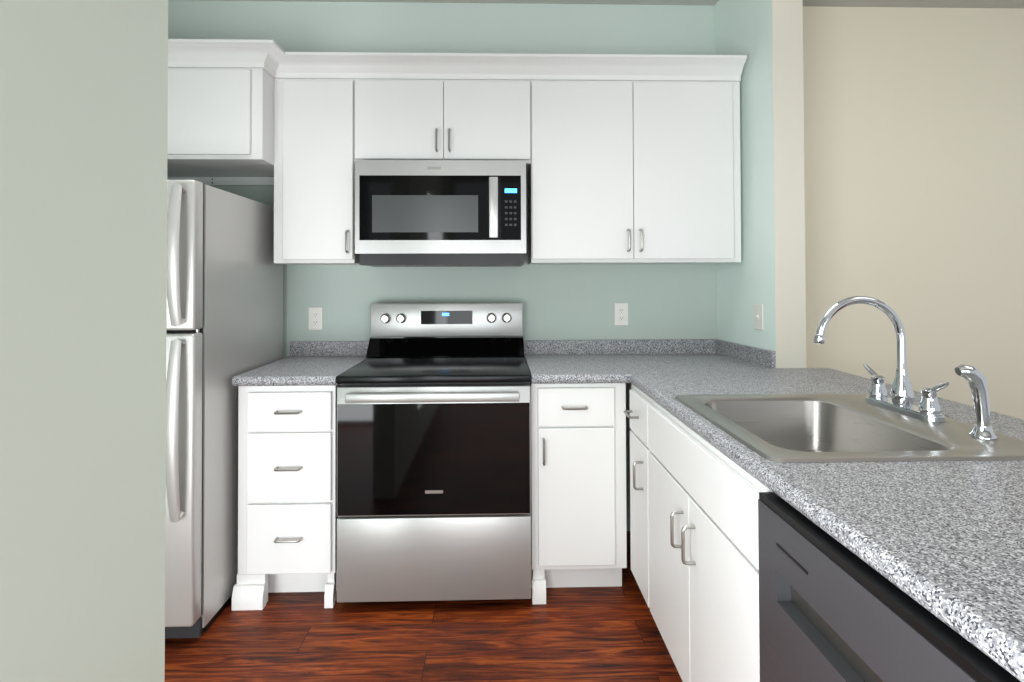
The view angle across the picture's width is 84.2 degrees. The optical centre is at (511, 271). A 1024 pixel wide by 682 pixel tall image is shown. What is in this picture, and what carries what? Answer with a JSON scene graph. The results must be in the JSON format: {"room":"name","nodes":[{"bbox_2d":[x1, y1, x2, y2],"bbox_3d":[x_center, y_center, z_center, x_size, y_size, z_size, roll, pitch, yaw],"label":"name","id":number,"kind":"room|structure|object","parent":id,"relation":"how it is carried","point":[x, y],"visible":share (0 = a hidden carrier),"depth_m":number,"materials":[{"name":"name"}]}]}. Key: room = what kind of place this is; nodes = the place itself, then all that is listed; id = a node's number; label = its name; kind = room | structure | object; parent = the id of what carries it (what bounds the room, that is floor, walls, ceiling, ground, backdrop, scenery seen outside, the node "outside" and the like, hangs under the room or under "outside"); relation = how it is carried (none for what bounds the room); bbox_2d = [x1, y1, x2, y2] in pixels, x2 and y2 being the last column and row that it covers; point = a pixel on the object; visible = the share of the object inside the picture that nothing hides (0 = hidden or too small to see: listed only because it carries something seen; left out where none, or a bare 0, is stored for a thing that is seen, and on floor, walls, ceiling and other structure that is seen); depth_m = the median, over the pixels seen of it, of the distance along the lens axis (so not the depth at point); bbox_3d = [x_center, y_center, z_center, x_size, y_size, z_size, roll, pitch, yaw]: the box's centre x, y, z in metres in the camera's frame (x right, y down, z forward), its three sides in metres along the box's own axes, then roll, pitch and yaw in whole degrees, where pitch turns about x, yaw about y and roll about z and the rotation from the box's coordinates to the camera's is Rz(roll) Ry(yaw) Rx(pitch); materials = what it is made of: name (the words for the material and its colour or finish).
{"room":"kitchen","nodes":[
{"label":"kitchen","id":0,"kind":"room"},
{"bbox_2d":[0,0,167,681],"bbox_3d":[-0.646,-0.084,-1.124,0.130,2.730,4.343,0,-1,-2],"label":"wall","id":1,"kind":"structure","parent":0,"point":[83,187],"depth_m":0.84,"materials":[{"name":"grey paint"}]},
{"bbox_2d":[165,531,682,681],"bbox_3d":[1.029,1.320,-0.101,6.060,0.060,6.340,0,-1,-2],"label":"floor","id":2,"kind":"structure","parent":0,"point":[587,634],"depth_m":2.03,"materials":[{"name":"brown wood"}]},
{"bbox_2d":[165,180,282,637],"bbox_3d":[-1.510,0.497,2.364,0.760,1.673,0.903,0,-1,-2],"label":"refrigerator","id":3,"kind":"object","parent":2,"relation":"on","point":[224,299],"visible":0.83,"depth_m":2.10,"materials":[{"name":"grey metal"}]},
{"bbox_2d":[232,385,339,610],"bbox_3d":[-0.914,0.898,2.545,0.394,0.872,0.657,0,-1,-2],"label":"base cabinet","id":4,"kind":"object","parent":2,"relation":"on","point":[287,489],"visible":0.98,"depth_m":2.26,"materials":[{"name":"white wood"}]},
{"bbox_2d":[232,341,368,385],"bbox_3d":[-0.908,0.404,2.568,0.414,0.109,0.647,0,-1,-2],"label":"countertop","id":5,"kind":"structure","parent":4,"relation":"on","point":[313,363],"depth_m":2.52,"materials":[{"name":"grey stone"}]},
{"bbox_2d":[336,302,530,603],"bbox_3d":[-0.313,0.741,2.521,0.760,1.182,0.706,0,-1,-2],"label":"range","id":6,"kind":"object","parent":2,"relation":"on","point":[433,451],"visible":1,"depth_m":2.22,"materials":[{"name":"grey metal"}]},
{"bbox_2d":[530,382,626,603],"bbox_3d":[0.265,0.894,2.576,0.386,0.872,0.657,0,-1,-2],"label":"base cabinet","id":7,"kind":"object","parent":2,"relation":"on","point":[578,485],"visible":1,"depth_m":2.29,"materials":[{"name":"white wood"}]},
{"bbox_2d":[624,383,652,606],"bbox_3d":[0.764,0.887,2.153,0.657,0.872,0.326,0,-1,-2],"label":"base cabinet","id":8,"kind":"object","parent":2,"relation":"on","point":[640,401],"visible":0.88,"depth_m":2.09,"materials":[{"name":"white wood"}]},
{"bbox_2d":[648,400,772,681],"bbox_3d":[0.780,0.879,1.568,0.657,0.872,0.840,0,-1,-2],"label":"base cabinet","id":9,"kind":"object","parent":2,"relation":"on","point":[703,551],"visible":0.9,"depth_m":1.47,"materials":[{"name":"white wood"}]},
{"bbox_2d":[758,492,1020,681],"bbox_3d":[0.815,0.870,0.845,0.625,0.868,0.594,0,-1,-2],"label":"dishwasher","id":10,"kind":"object","parent":2,"relation":"on","point":[831,609],"visible":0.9,"depth_m":0.89,"materials":[{"name":"grey metal"}]},
{"bbox_3d":[0.906,0.874,1.379,0.825,0.874,1.788,0,-1,-2],"label":"panels","id":11,"kind":"object","parent":2,"relation":"on","visible":0},
{"bbox_2d":[524,340,631,383],"bbox_3d":[0.257,0.400,2.599,0.374,0.109,0.647,0,-1,-2],"label":"countertop","id":12,"kind":"structure","parent":11,"relation":"on","point":[547,361],"depth_m":2.65,"materials":[{"name":"grey stone"}]},
{"bbox_2d":[616,339,815,394],"bbox_3d":[0.766,0.395,2.366,0.390,0.109,1.138,0,-1,-2],"label":"countertop","id":13,"kind":"structure","parent":11,"relation":"on","point":[700,366],"depth_m":2.42,"materials":[{"name":"grey stone"}]},
{"bbox_2d":[620,363,1023,681],"bbox_3d":[0.535,0.419,1.439,0.120,0.038,1.938,0,-1,-2],"label":"countertop","id":14,"kind":"structure","parent":11,"relation":"on","point":[942,541],"depth_m":0.81,"materials":[{"name":"grey stone"}]},
{"bbox_2d":[675,393,1023,462],"bbox_3d":[0.852,0.477,1.514,0.647,0.170,0.667,0,-1,-2],"label":"sink","id":15,"kind":"object","parent":14,"relation":"in","point":[823,427],"visible":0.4,"depth_m":1.58,"materials":[{"name":"grey metal"}]},
{"bbox_2d":[814,296,996,439],"bbox_3d":[0.996,0.229,1.540,0.280,0.324,0.461,0,-1,-2],"label":"faucet","id":16,"kind":"object","parent":15,"relation":"on","point":[901,400],"visible":1,"depth_m":1.58,"materials":[{"name":"grey metal"}]},
{"bbox_2d":[712,339,1023,466],"bbox_3d":[1.183,0.385,1.717,0.410,0.109,2.458,0,-1,-2],"label":"countertop","id":17,"kind":"structure","parent":11,"relation":"on","point":[828,380],"depth_m":1.90,"materials":[{"name":"grey stone"}]},
{"bbox_2d":[806,460,1023,586],"bbox_3d":[0.806,0.410,0.846,0.390,0.038,0.738,0,-1,-2],"label":"countertop","id":18,"kind":"structure","parent":11,"relation":"on","point":[976,506],"depth_m":0.98,"materials":[{"name":"grey stone"}]},
{"bbox_2d":[168,0,1023,530],"bbox_3d":[0.942,-0.030,3.018,6.060,2.730,0.140,0,-1,-2],"label":"wall","id":19,"kind":"structure","parent":0,"point":[914,163],"depth_m":2.97,"materials":[{"name":"teal"}]},
{"bbox_2d":[167,177,273,185],"bbox_3d":[-1.519,-0.461,2.877,0.835,0.042,0.022,0,-1,-2],"label":"rail","id":20,"kind":"object","parent":19,"relation":"attached to","point":[239,181],"visible":0.46,"depth_m":2.87,"materials":[{"name":"grey wood"}]},
{"bbox_2d":[167,68,273,176],"bbox_3d":[-1.516,-0.686,2.665,0.846,0.398,0.450,0,-1,-2],"label":"upper cabinet","id":21,"kind":"object","parent":19,"relation":"attached to","point":[220,122],"visible":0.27,"depth_m":2.45,"materials":[{"name":"white wood"}]},
{"bbox_2d":[168,39,746,81],"bbox_3d":[-0.433,-0.937,2.531,3.006,0.092,0.235,0,-1,-2],"label":"crown molding","id":22,"kind":"structure","parent":21,"relation":"attached to","point":[273,59],"depth_m":2.58,"materials":[{"name":"white wood"}]},
{"bbox_2d":[308,307,322,329],"bbox_3d":[-1.001,0.237,2.888,0.072,0.116,0.008,0,-1,-2],"label":"electrical outlet","id":23,"kind":"object","parent":19,"relation":"attached to","point":[315,318],"visible":1,"depth_m":2.89,"materials":[{"name":"white plastic"}]},
{"bbox_2d":[274,79,358,264],"bbox_3d":[-0.910,-0.462,2.723,0.366,0.847,0.360,0,-1,-2],"label":"upper cabinet","id":24,"kind":"object","parent":19,"relation":"attached to","point":[314,171],"visible":1,"depth_m":2.58,"materials":[{"name":"white wood"}]},
{"bbox_2d":[355,79,530,175],"bbox_3d":[-0.322,-0.694,2.742,0.811,0.387,0.360,0,-1,-2],"label":"upper cabinet","id":25,"kind":"object","parent":19,"relation":"attached to","point":[486,120],"visible":0.98,"depth_m":2.60,"materials":[{"name":"white wood"}]},
{"bbox_2d":[355,160,525,266],"bbox_3d":[-0.321,-0.262,2.701,0.758,0.464,0.426,0,-1,-2],"label":"microwave","id":26,"kind":"object","parent":25,"relation":"attached to","point":[440,213],"visible":1,"depth_m":2.52,"materials":[{"name":"grey metal"}]},
{"bbox_2d":[614,303,627,325],"bbox_3d":[0.565,0.218,2.930,0.072,0.116,0.008,0,-1,-2],"label":"electrical outlet","id":27,"kind":"object","parent":19,"relation":"attached to","point":[620,314],"visible":1,"depth_m":2.93,"materials":[{"name":"white plastic"}]},
{"bbox_2d":[528,80,740,263],"bbox_3d":[0.576,-0.467,2.763,0.981,0.847,0.360,0,-1,-2],"label":"upper cabinet","id":28,"kind":"object","parent":19,"relation":"attached to","point":[634,172],"visible":1,"depth_m":2.62,"materials":[{"name":"white wood"}]},
{"bbox_2d":[198,0,1023,8],"bbox_3d":[1.020,-1.480,-0.061,6.060,0.080,6.340,0,-1,-2],"label":"ceiling","id":29,"kind":"structure","parent":0,"point":[935,3],"depth_m":2.94,"materials":[{"name":"grey paint"}]},
{"bbox_2d":[714,0,805,367],"bbox_3d":[1.162,-0.036,2.693,0.131,2.730,0.536,0,-1,-7],"label":"wall","id":30,"kind":"structure","parent":0,"point":[768,270],"depth_m":2.47,"materials":[{"name":"teal paint"}]},
{"bbox_2d":[754,304,762,330],"bbox_3d":[1.106,0.202,2.552,0.019,0.116,0.072,0,-1,-2],"label":"electrical outlet","id":31,"kind":"object","parent":30,"relation":"attached to","point":[758,316],"visible":1,"depth_m":2.55,"materials":[{"name":"white plastic"}]}
]}

